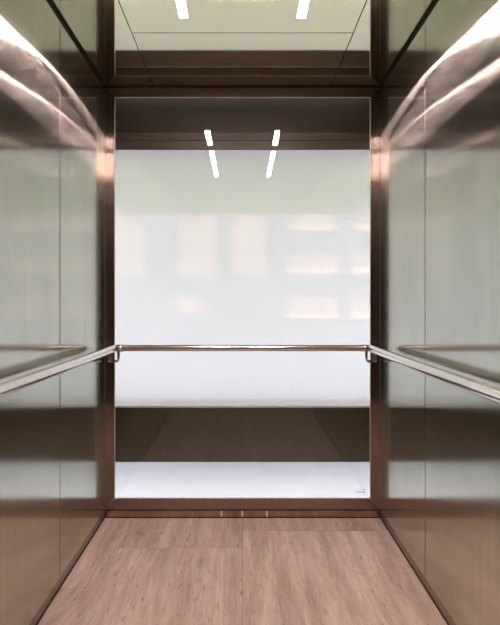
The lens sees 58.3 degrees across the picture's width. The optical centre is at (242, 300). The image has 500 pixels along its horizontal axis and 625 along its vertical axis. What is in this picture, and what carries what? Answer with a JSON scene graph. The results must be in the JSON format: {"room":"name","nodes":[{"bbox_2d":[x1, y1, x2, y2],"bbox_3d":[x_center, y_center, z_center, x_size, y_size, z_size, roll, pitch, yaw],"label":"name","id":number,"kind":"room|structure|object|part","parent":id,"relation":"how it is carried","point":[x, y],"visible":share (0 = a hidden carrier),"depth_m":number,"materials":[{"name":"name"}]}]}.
{"room":"elevator interior","nodes":[
{"label":"elevator interior","id":0,"kind":"room"},
{"bbox_2d":[0,0,104,624],"bbox_3d":[-0.797,-0.038,1.100,0.060,2.558,2.900,0,0,0],"label":"wall","id":1,"kind":"structure","parent":0,"point":[52,101],"depth_m":1.77,"materials":[{"name":"grey metal"}]},
{"bbox_3d":[-0.773,-0.006,1.575,0.012,2.337,0.611,0,0,0],"label":"wall panel","id":2,"kind":"part","parent":1,"relation":"part of","materials":[{"name":"metal"}]},
{"bbox_2d":[29,511,103,624],"bbox_3d":[-0.775,1.189,1.100,0.008,0.045,2.800,0,0,0],"label":"baseboard","id":3,"kind":"structure","parent":1,"relation":"attached to","point":[38,615],"depth_m":1.94,"materials":[{"name":"metal"}]},
{"bbox_3d":[-0.773,-0.006,2.192,0.012,2.337,0.611,0,0,0],"label":"wall panel","id":4,"kind":"part","parent":1,"relation":"part of","materials":[{"name":"metal"}]},
{"bbox_2d":[36,517,448,624],"bbox_3d":[0.000,1.226,1.115,1.575,0.030,2.830,0,0,0],"label":"floor","id":5,"kind":"structure","parent":0,"point":[132,570],"depth_m":1.99,"materials":[{"name":"wood"}]},
{"bbox_2d":[47,0,437,86],"bbox_3d":[0.000,-1.267,1.100,1.655,0.140,2.900,0,0,0],"label":"ceiling","id":6,"kind":"structure","parent":0,"point":[125,43],"depth_m":2.05,"materials":[{"name":"grey"}]},
{"bbox_3d":[-0.637,-1.203,1.100,0.281,0.012,2.800,0,0,0],"label":"panel","id":7,"kind":"part","parent":6,"relation":"part of","materials":[{"name":"mirror"}]},
{"bbox_2d":[175,0,188,17],"bbox_3d":[-0.247,-1.194,1.738,0.039,0.006,0.299,0,0,0],"label":"recessed light","id":8,"kind":"object","parent":6,"relation":"in","point":[181,4],"visible":1,"depth_m":1.83,"materials":[{"name":"white plastic"}]},
{"bbox_3d":[0.000,-1.203,2.250,0.984,0.012,0.496,0,0,0],"label":"panel","id":9,"kind":"part","parent":6,"relation":"part of","materials":[{"name":"mirror"}]},
{"bbox_3d":[0.000,-1.203,1.310,0.984,0.012,1.376,0,0,0],"label":"panel","id":10,"kind":"part","parent":6,"relation":"part of","materials":[{"name":"mirror"}]},
{"bbox_2d":[296,0,309,17],"bbox_3d":[0.247,-1.194,1.738,0.039,0.006,0.299,0,0,0],"label":"recessed light","id":11,"kind":"object","parent":6,"relation":"in","point":[303,4],"visible":1,"depth_m":1.83,"materials":[{"name":"white plastic"}]},
{"bbox_3d":[0.637,-1.203,1.100,0.281,0.012,2.800,0,0,0],"label":"panel","id":12,"kind":"part","parent":6,"relation":"part of","materials":[{"name":"mirror"}]},
{"bbox_2d":[115,98,369,461],"bbox_3d":[0.000,-0.089,2.708,2.580,3.400,0.335,0,0,0],"label":"wall","id":13,"kind":"structure","parent":0,"point":[142,433],"depth_m":2.67,"materials":[{"name":"brown metal"}]},
{"bbox_2d":[115,150,369,405],"bbox_3d":[0.000,-0.141,2.680,2.500,1.542,0.010,0,0,0],"label":"wall panel","id":14,"kind":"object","parent":13,"relation":"in","point":[213,247],"depth_m":2.67,"materials":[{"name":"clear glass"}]},
{"bbox_2d":[115,462,369,497],"bbox_3d":[0.000,1.236,2.680,2.500,0.550,0.010,0,0,0],"label":"wall panel","id":15,"kind":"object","parent":13,"relation":"in","point":[132,479],"depth_m":2.67,"materials":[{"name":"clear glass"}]},
{"bbox_2d":[105,510,379,516],"bbox_3d":[0.000,1.192,2.508,1.543,0.039,0.008,0,0,0],"label":"baseboard","id":16,"kind":"structure","parent":13,"relation":"attached to","point":[108,513],"depth_m":2.51,"materials":[{"name":"metal"}]},
{"bbox_2d":[103,86,381,89],"bbox_3d":[0.000,-1.243,2.526,1.595,0.108,0.047,0,0,0],"label":"trim","id":17,"kind":"structure","parent":13,"relation":"attached to","point":[154,86],"depth_m":2.50,"materials":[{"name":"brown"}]},
{"bbox_3d":[0.000,-1.395,2.724,2.500,0.789,0.102,0,0,0],"label":"head panel","id":18,"kind":"part","parent":13,"relation":"part of","materials":[{"name":"paint"}]},
{"bbox_2d":[380,0,499,624],"bbox_3d":[0.797,-0.038,1.100,0.060,2.558,2.900,0,0,0],"label":"wall","id":19,"kind":"structure","parent":0,"point":[440,102],"depth_m":1.69,"materials":[{"name":"grey metal"}]},
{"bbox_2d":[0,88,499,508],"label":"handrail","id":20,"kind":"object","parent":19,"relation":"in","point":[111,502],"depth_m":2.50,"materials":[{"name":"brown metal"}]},
{"bbox_3d":[-0.689,0.254,1.097,0.039,0.039,2.555,0,0,0],"label":"rail","id":21,"kind":"part","parent":20,"relation":"part of","materials":[{"name":"metal"}]},
{"bbox_3d":[0.000,0.254,2.420,1.288,0.034,0.034,0,0,0],"label":"rail","id":22,"kind":"part","parent":20,"relation":"part of","materials":[{"name":"metal"}]},
{"bbox_3d":[0.000,0.286,1.160,1.533,0.107,2.680,0,0,0],"label":"handrail","id":23,"kind":"part","parent":20,"relation":"part of","materials":[{"name":"silver metal"}]},
{"bbox_3d":[0.689,0.254,1.097,0.039,0.039,2.555,0,0,0],"label":"rail","id":24,"kind":"part","parent":20,"relation":"part of","materials":[{"name":"metal"}]},
{"bbox_3d":[0.773,-0.006,2.192,0.012,2.337,0.611,0,0,0],"label":"wall panel","id":25,"kind":"part","parent":19,"relation":"part of","materials":[{"name":"metal"}]},
{"bbox_2d":[381,511,455,624],"bbox_3d":[0.775,1.189,1.100,0.008,0.045,2.800,0,0,0],"label":"baseboard","id":26,"kind":"structure","parent":19,"relation":"attached to","point":[446,615],"depth_m":1.94,"materials":[{"name":"metal"}]},
{"bbox_3d":[0.773,-0.006,1.575,0.012,2.337,0.611,0,0,0],"label":"wall panel","id":27,"kind":"part","parent":19,"relation":"part of","materials":[{"name":"metal"}]}
]}

